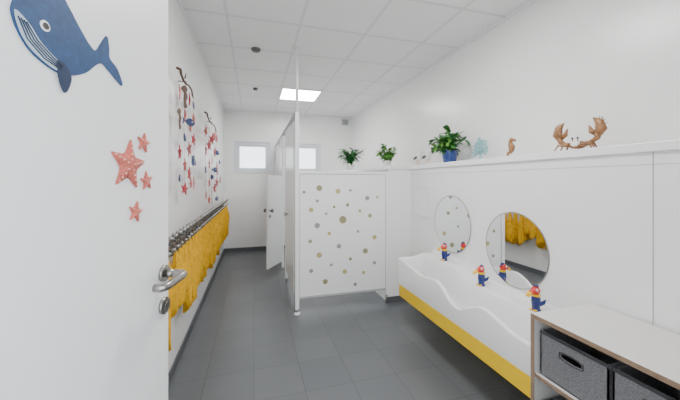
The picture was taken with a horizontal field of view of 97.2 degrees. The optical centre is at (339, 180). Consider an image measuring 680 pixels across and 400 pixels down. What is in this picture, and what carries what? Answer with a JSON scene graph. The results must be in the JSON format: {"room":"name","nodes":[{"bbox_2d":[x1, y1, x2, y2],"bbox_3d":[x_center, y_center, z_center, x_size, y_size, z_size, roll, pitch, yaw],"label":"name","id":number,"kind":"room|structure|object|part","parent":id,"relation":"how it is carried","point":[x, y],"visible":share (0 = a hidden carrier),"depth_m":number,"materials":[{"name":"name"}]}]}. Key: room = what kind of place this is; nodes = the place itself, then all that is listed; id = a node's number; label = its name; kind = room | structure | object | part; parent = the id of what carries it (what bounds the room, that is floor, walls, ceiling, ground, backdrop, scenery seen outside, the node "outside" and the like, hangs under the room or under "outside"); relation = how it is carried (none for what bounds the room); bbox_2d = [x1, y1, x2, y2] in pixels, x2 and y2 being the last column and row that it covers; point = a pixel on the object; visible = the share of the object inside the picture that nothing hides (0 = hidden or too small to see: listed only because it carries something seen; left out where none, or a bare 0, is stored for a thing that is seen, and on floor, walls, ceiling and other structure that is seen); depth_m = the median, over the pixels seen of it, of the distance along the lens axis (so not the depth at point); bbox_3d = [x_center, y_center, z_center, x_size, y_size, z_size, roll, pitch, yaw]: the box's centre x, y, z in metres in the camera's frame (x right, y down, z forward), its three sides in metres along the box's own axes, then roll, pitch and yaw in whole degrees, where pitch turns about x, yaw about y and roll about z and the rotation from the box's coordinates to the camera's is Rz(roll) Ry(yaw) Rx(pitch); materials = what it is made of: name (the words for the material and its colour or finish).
{"room":"kindergarten washroom","nodes":[
{"label":"kindergarten washroom","id":0,"kind":"room"},
{"bbox_2d":[168,0,223,372],"bbox_3d":[-1.541,0.000,2.944,0.200,2.800,6.510,0,0,-16],"label":"wall","id":1,"kind":"structure","parent":0,"point":[183,208],"depth_m":2.72,"materials":[{"name":"paint"}]},
{"bbox_2d":[0,0,167,399],"bbox_3d":[-0.610,0.350,0.595,0.042,2.080,0.930,0,0,-2],"label":"door leaf","id":2,"kind":"structure","parent":1,"relation":"in","point":[80,318],"depth_m":0.70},
{"bbox_2d":[10,0,122,92],"bbox_3d":[-0.589,-0.291,0.677,0.005,0.206,0.288,0,0,-2],"label":"decoration","id":3,"kind":"object","parent":2,"relation":"attached to","point":[48,29],"visible":1,"depth_m":0.63,"materials":[{"name":"blue"}]},
{"bbox_2d":[111,140,144,187],"bbox_3d":[-0.592,-0.049,0.849,0.012,0.138,0.140,0,0,-2],"label":"starfish decoration","id":4,"kind":"object","parent":2,"relation":"attached to","point":[128,163],"visible":1,"depth_m":0.84,"materials":[{"name":"pink plastic"}]},
{"bbox_2d":[129,201,143,221],"bbox_3d":[-0.593,0.089,0.879,0.012,0.062,0.060,0,0,-2],"label":"starfish decoration","id":5,"kind":"object","parent":2,"relation":"attached to","point":[135,211],"visible":1,"depth_m":0.87,"materials":[{"name":"pink"}]},
{"bbox_2d":[137,133,149,152],"bbox_3d":[-0.594,-0.117,0.915,0.012,0.059,0.059,0,0,-2],"label":"starfish decoration","id":6,"kind":"object","parent":2,"relation":"attached to","point":[143,144],"visible":1,"depth_m":0.91,"materials":[{"name":"pink"}]},
{"bbox_2d":[140,171,152,189],"bbox_3d":[-0.595,-0.002,0.928,0.012,0.057,0.058,0,0,-2],"label":"starfish decoration","id":7,"kind":"object","parent":2,"relation":"attached to","point":[146,180],"visible":1,"depth_m":0.92,"materials":[{"name":"pink"}]},
{"bbox_2d":[152,265,186,313],"bbox_3d":[-0.551,0.370,0.974,0.088,0.166,0.180,0,0,-16],"label":"door handle","id":8,"kind":"object","parent":2,"relation":"attached to","point":[165,272],"depth_m":1.00,"materials":[{"name":"metal"}]},
{"bbox_2d":[176,67,195,193],"bbox_3d":[-1.222,-0.367,2.369,0.094,0.950,0.644,0,0,-16],"label":"garland","id":9,"kind":"object","parent":1,"relation":"attached to","point":[189,121],"visible":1,"depth_m":2.29},
{"bbox_2d":[168,248,224,386],"bbox_3d":[-1.436,1.365,2.964,0.012,0.070,6.130,0,0,-16],"label":"baseboard","id":10,"kind":"structure","parent":1,"relation":"attached to","point":[184,342],"depth_m":2.71,"materials":[{"name":"tile"}]},
{"bbox_2d":[168,199,228,259],"bbox_3d":[-1.544,0.424,3.510,0.107,0.182,4.700,0,0,-16],"label":"hook rail","id":11,"kind":"object","parent":1,"relation":"attached to","point":[183,236],"visible":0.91,"depth_m":2.46,"materials":[{"name":"metal"}]},
{"bbox_2d":[168,206,229,351],"bbox_3d":[-1.517,0.761,3.498,0.104,0.592,4.621,0,0,-16],"label":"towels","id":12,"kind":"object","parent":11,"relation":"hanging from","point":[197,255],"visible":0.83,"depth_m":2.45,"materials":[{"name":"yellow fabric"}]},
{"bbox_2d":[204,111,218,202],"bbox_3d":[-1.616,-0.257,3.749,0.097,1.090,1.161,0,0,-16],"label":"garland","id":13,"kind":"object","parent":1,"relation":"attached to","point":[214,136],"visible":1,"depth_m":3.73,"materials":[{"name":"paper"}]},
{"bbox_2d":[224,111,351,247],"bbox_3d":[-1.041,0.000,6.370,2.650,2.800,0.200,0,0,-16],"label":"wall","id":14,"kind":"structure","parent":0,"point":[245,192],"depth_m":6.09,"materials":[{"name":"paint"}]},
{"bbox_2d":[235,142,269,171],"bbox_3d":[-1.773,-0.480,6.093,0.670,0.600,0.108,0,0,-16],"label":"window","id":15,"kind":"structure","parent":14,"relation":"in","point":[238,145],"depth_m":6.08,"materials":[{"name":"white plastic"}]},
{"bbox_2d":[234,141,270,171],"bbox_3d":[-1.762,-0.490,6.055,0.710,0.620,0.008,0,0,-16],"label":"window frame","id":16,"kind":"structure","parent":14,"relation":"in","point":[234,141],"depth_m":6.05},
{"bbox_2d":[235,172,269,172],"bbox_3d":[-1.763,-0.173,6.059,0.690,0.015,0.040,0,0,-16],"label":"window sill","id":17,"kind":"structure","parent":14,"relation":"attached to","point":[235,172],"depth_m":6.04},
{"bbox_2d":[224,245,284,251],"bbox_3d":[-1.300,1.365,6.185,2.050,0.070,0.012,0,0,-16],"label":"baseboard","id":18,"kind":"structure","parent":14,"relation":"attached to","point":[259,247],"depth_m":6.01,"materials":[{"name":"tile"}]},
{"bbox_2d":[299,144,319,170],"bbox_3d":[-0.759,-0.480,6.384,0.660,0.600,0.108,0,0,-16],"label":"window","id":19,"kind":"structure","parent":14,"relation":"in","point":[304,146],"depth_m":6.45,"materials":[{"name":"white plastic"}]},
{"bbox_2d":[299,143,320,170],"bbox_3d":[-0.748,-0.490,6.346,0.700,0.620,0.008,0,0,-16],"label":"window frame","id":20,"kind":"structure","parent":14,"relation":"in","point":[299,143],"depth_m":6.43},
{"bbox_2d":[341,119,348,125],"bbox_3d":[0.110,-1.290,6.582,0.160,0.140,0.026,0,0,-16],"label":"air vent","id":21,"kind":"object","parent":14,"relation":"in","point":[345,122],"visible":1,"depth_m":6.58,"materials":[{"name":"white"}]},
{"bbox_2d":[168,249,530,399],"bbox_3d":[-0.033,1.450,2.856,3.050,0.100,7.510,0,0,-16],"label":"floor","id":22,"kind":"structure","parent":0,"point":[246,341],"depth_m":2.46,"materials":[{"name":"tile"}]},
{"bbox_2d":[275,112,387,309],"bbox_3d":[-0.413,0.333,4.796,1.110,2.135,3.172,0,0,-16],"label":"partition","id":23,"kind":"object","parent":22,"relation":"on","point":[353,243],"depth_m":3.29,"materials":[{"name":"white laminate"}]},
{"bbox_2d":[264,175,282,269],"bbox_3d":[-0.959,0.580,4.433,0.132,1.320,0.478,0,0,15],"label":"open door leaf","id":24,"kind":"structure","parent":23,"relation":"in","point":[274,192],"depth_m":4.39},
{"bbox_3d":[-0.957,0.575,4.442,0.132,1.030,0.459,0,0,15],"label":"leaf hardware","id":25,"kind":"part","parent":24,"relation":"part of","materials":[{"name":"white laminate"}]},
{"bbox_2d":[275,117,294,293],"bbox_3d":[-0.894,0.265,4.685,0.030,1.930,3.120,0,0,-16],"label":"panels","id":26,"kind":"object","parent":23,"relation":"attached to","point":[290,131],"visible":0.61,"depth_m":3.56,"materials":[{"name":"white laminate"}]},
{"bbox_3d":[-0.887,0.333,4.671,0.040,2.135,3.150,0,0,-16],"label":"frame","id":27,"kind":"part","parent":23,"relation":"part of","materials":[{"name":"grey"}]},
{"bbox_2d":[303,185,377,285],"bbox_3d":[0.020,0.605,3.286,0.865,1.119,0.001,0,0,-16],"label":"dots","id":28,"kind":"object","parent":23,"relation":"attached to","point":[342,219],"visible":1,"depth_m":3.28,"materials":[{"name":"yellow"}]},
{"bbox_2d":[299,174,385,296],"bbox_3d":[0.047,0.574,3.294,0.990,1.297,0.002,0,0,-16],"label":"joint","id":29,"kind":"object","parent":23,"relation":"attached to","point":[299,174],"visible":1,"depth_m":3.29,"materials":[{"name":"grey"}]},
{"bbox_3d":[0.045,0.575,3.308,0.990,1.310,0.028,0,0,-16],"label":"panel","id":30,"kind":"part","parent":23,"relation":"part of","materials":[{"name":"white laminate"}]},
{"bbox_2d":[294,46,386,315],"bbox_3d":[0.031,0.000,3.296,1.076,2.800,0.070,0,0,-16],"label":"posts","id":31,"kind":"object","parent":22,"relation":"on","point":[296,48],"visible":0.96,"depth_m":3.14,"materials":[{"name":"metal"}]},
{"bbox_2d":[531,303,679,399],"bbox_3d":[1.293,1.030,1.088,0.425,0.740,0.980,0,0,-16],"label":"open shelf unit","id":32,"kind":"object","parent":22,"relation":"on","point":[652,350],"visible":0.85,"depth_m":1.32,"materials":[{"name":"laminate"}]},
{"bbox_2d":[545,395,567,399],"bbox_3d":[1.202,1.200,1.382,0.377,0.240,0.295,0,0,-16],"label":"storage bin","id":33,"kind":"object","parent":32,"relation":"on","point":[561,397],"visible":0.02,"depth_m":1.50,"materials":[{"name":"black fabric"}]},
{"bbox_3d":[1.294,0.956,1.089,0.423,0.018,0.940,0,0,-16],"label":"shelf","id":34,"kind":"part","parent":32,"relation":"part of","materials":[{"name":"laminate"}]},
{"bbox_2d":[540,328,625,399],"bbox_3d":[1.202,0.839,1.382,0.377,0.215,0.295,0,0,-16],"label":"storage bin","id":35,"kind":"object","parent":32,"relation":"on","point":[585,372],"visible":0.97,"depth_m":1.34,"materials":[{"name":"grey fabric"}]},
{"bbox_3d":[1.024,0.777,1.331,0.006,0.090,0.295,0,0,-16],"label":"trim","id":36,"kind":"part","parent":35,"relation":"part of","materials":[{"name":"fabric"}]},
{"bbox_2d":[613,364,679,399],"bbox_3d":[1.288,0.839,1.084,0.377,0.215,0.295,0,0,-16],"label":"storage bin","id":37,"kind":"object","parent":32,"relation":"on","point":[629,383],"visible":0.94,"depth_m":1.15,"materials":[{"name":"grey fabric"}]},
{"bbox_2d":[180,0,529,116],"bbox_3d":[-0.171,-1.450,3.337,3.050,0.100,6.510,0,0,-16],"label":"ceiling","id":38,"kind":"structure","parent":0,"point":[402,19],"depth_m":3.03,"materials":[{"name":"tile"}]},
{"bbox_2d":[251,47,260,52],"bbox_3d":[-0.890,-1.383,3.178,0.100,0.034,0.100,0,0,-16],"label":"smoke detector","id":39,"kind":"object","parent":38,"relation":"attached to","point":[254,49],"visible":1,"depth_m":3.15,"materials":[{"name":"plastic"}]},
{"bbox_2d":[280,89,319,100],"bbox_3d":[-0.657,-1.395,4.867,0.576,0.009,0.576,0,0,-16],"label":"ceiling light panel","id":40,"kind":"object","parent":38,"relation":"in","point":[286,93],"visible":0.93,"depth_m":4.88,"materials":[{"name":"white plastic"}]},
{"bbox_2d":[279,88,321,101],"bbox_3d":[-0.657,-1.393,4.867,0.620,0.014,0.620,0,0,-16],"label":"frame","id":41,"kind":"object","parent":38,"relation":"in","point":[282,88],"depth_m":4.65,"materials":[{"name":"white metal"}]},
{"bbox_2d":[176,0,536,118],"bbox_3d":[-0.168,-1.390,3.327,2.650,0.020,6.130,0,0,-16],"label":"grid","id":42,"kind":"object","parent":38,"relation":"attached to","point":[530,2],"visible":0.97,"depth_m":3.09,"materials":[{"name":"white metal"}]},
{"bbox_2d":[362,169,410,299],"bbox_3d":[0.406,0.632,5.042,0.600,1.535,3.150,0,0,-16],"label":"wall","id":43,"kind":"structure","parent":0,"point":[399,180],"depth_m":3.48,"materials":[{"name":"paint"}]},
{"bbox_2d":[387,296,405,302],"bbox_3d":[1.096,1.365,2.051,0.302,0.070,2.980,0,0,-16],"label":"baseboard","id":44,"kind":"structure","parent":43,"relation":"attached to","point":[392,299],"depth_m":3.46,"materials":[{"name":"tile"}]},
{"bbox_2d":[343,139,679,171],"bbox_3d":[0.810,-0.158,3.608,0.615,0.045,6.130,0,0,-16],"label":"trim","id":45,"kind":"structure","parent":43,"relation":"attached to","point":[667,145],"depth_m":1.78,"materials":[{"name":"white wood"}]},
{"bbox_2d":[337,148,365,169],"bbox_3d":[0.191,-0.374,5.184,0.489,0.388,0.603,0,0,34],"label":"potted plant","id":46,"kind":"object","parent":45,"relation":"on","point":[350,158],"visible":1,"depth_m":5.09,"materials":[{"name":"green plant"}]},
{"bbox_3d":[0.169,-0.240,5.146,0.140,0.120,0.140,0,0,-16],"label":"pot","id":47,"kind":"part","parent":46,"relation":"part of","materials":[{"name":"white ceramic"}]},
{"bbox_2d":[374,143,396,165],"bbox_3d":[0.664,-0.350,4.081,0.332,0.340,0.366,0,0,-16],"label":"potted plant","id":48,"kind":"object","parent":45,"relation":"on","point":[387,157],"visible":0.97,"depth_m":4.04,"materials":[{"name":"green plant"}]},
{"bbox_3d":[0.630,-0.228,4.082,0.144,0.095,0.144,0,0,-16],"label":"pot","id":49,"kind":"part","parent":48,"relation":"part of","materials":[{"name":"white ceramic"}]},
{"bbox_2d":[413,151,422,164],"bbox_3d":[0.909,-0.262,3.469,0.084,0.165,0.201,0,0,-16],"label":"figurine","id":50,"kind":"object","parent":45,"relation":"on","point":[419,157],"visible":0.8,"depth_m":3.43,"materials":[{"name":"white ceramic"}]},
{"bbox_2d":[422,150,431,160],"bbox_3d":[0.959,-0.259,3.296,0.080,0.158,0.193,0,0,-16],"label":"figurine","id":51,"kind":"object","parent":45,"relation":"on","point":[427,157],"visible":0.72,"depth_m":3.25,"materials":[{"name":"white ceramic"}]},
{"bbox_2d":[428,125,469,161],"bbox_3d":[1.070,-0.357,3.010,0.374,0.354,0.487,0,0,-16],"label":"potted plant","id":52,"kind":"object","parent":45,"relation":"on","point":[448,142],"visible":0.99,"depth_m":2.94,"materials":[{"name":"green plant"}]},
{"bbox_3d":[1.096,-0.240,2.998,0.152,0.120,0.152,0,0,-16],"label":"pot","id":53,"kind":"part","parent":52,"relation":"part of","materials":[{"name":"blue ceramic"}]},
{"bbox_2d":[471,137,487,158],"bbox_3d":[1.226,-0.282,2.619,0.076,0.204,0.198,0,0,-16],"label":"fan ornament","id":54,"kind":"object","parent":45,"relation":"on","point":[480,150],"visible":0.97,"depth_m":2.61,"materials":[{"name":"teal glass"}]},
{"bbox_2d":[506,137,515,155],"bbox_3d":[1.315,-0.259,2.307,0.056,0.158,0.088,0,0,-16],"label":"seahorse figurine","id":55,"kind":"object","parent":45,"relation":"on","point":[511,146],"visible":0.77,"depth_m":2.29,"materials":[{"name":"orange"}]},
{"bbox_2d":[553,116,607,150],"bbox_3d":[1.442,-0.277,1.828,0.086,0.191,0.320,0,0,-16],"label":"ornament","id":56,"kind":"object","parent":45,"relation":"on","point":[600,125],"visible":0.99,"depth_m":1.79,"materials":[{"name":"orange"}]},
{"bbox_2d":[352,0,679,168],"bbox_3d":[1.199,0.000,3.730,0.200,2.800,6.510,0,0,-16],"label":"wall","id":57,"kind":"structure","parent":0,"point":[551,63],"depth_m":2.23,"materials":[{"name":"paint"}]},
{"bbox_2d":[411,150,679,334],"bbox_3d":[1.390,0.632,2.136,0.310,1.535,2.980,0,0,-16],"label":"wall","id":58,"kind":"structure","parent":0,"point":[595,223],"depth_m":1.64,"materials":[{"name":"paint"}]},
{"bbox_2d":[414,187,429,218],"bbox_3d":[0.894,0.235,3.289,0.008,0.330,0.310,0,0,-16],"label":"hatch","id":59,"kind":"object","parent":58,"relation":"attached to","point":[421,194],"visible":1,"depth_m":3.26,"materials":[{"name":"plastic"}]},
{"bbox_2d":[435,195,470,252],"bbox_3d":[1.036,0.400,2.794,0.007,0.532,0.532,0,0,-16],"label":"round wall mirror","id":60,"kind":"object","parent":58,"relation":"attached to","point":[452,217],"visible":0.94,"depth_m":2.76,"materials":[{"name":"clear glass"}]},
{"bbox_2d":[398,249,558,398],"bbox_3d":[0.971,0.907,2.291,0.409,0.435,1.490,0,0,-16],"label":"trough","id":61,"kind":"object","parent":58,"relation":"attached to","point":[492,321],"visible":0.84,"depth_m":2.10,"materials":[{"name":"white ceramic"}]},
{"bbox_2d":[437,243,450,260],"bbox_3d":[0.934,0.640,2.723,0.115,0.157,0.075,0,0,-16],"label":"tap","id":62,"kind":"object","parent":61,"relation":"on","point":[443,246],"visible":1,"depth_m":2.71,"materials":[{"name":"blue plastic"}]},
{"bbox_2d":[473,264,488,286],"bbox_3d":[1.061,0.715,2.281,0.115,0.157,0.075,0,0,-16],"label":"tap","id":63,"kind":"object","parent":61,"relation":"on","point":[480,269],"visible":1,"depth_m":2.26,"materials":[{"name":"blue plastic"}]},
{"bbox_2d":[525,284,545,311],"bbox_3d":[1.187,0.715,1.838,0.115,0.157,0.075,0,0,-16],"label":"tap","id":64,"kind":"object","parent":61,"relation":"on","point":[536,302],"visible":0.99,"depth_m":1.82,"materials":[{"name":"blue plastic"}]},
{"bbox_2d":[486,212,549,288],"bbox_3d":[1.229,0.485,2.121,0.007,0.532,0.532,0,0,-16],"label":"round wall mirror","id":65,"kind":"object","parent":58,"relation":"attached to","point":[517,250],"visible":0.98,"depth_m":2.09,"materials":[{"name":"clear glass"}]},
{"bbox_2d":[411,152,679,324],"bbox_3d":[1.241,0.633,2.093,0.002,1.535,2.980,0,0,-16],"label":"joint","id":66,"kind":"object","parent":58,"relation":"in","point":[652,164],"depth_m":1.38,"materials":[{"name":"white"}]}
]}

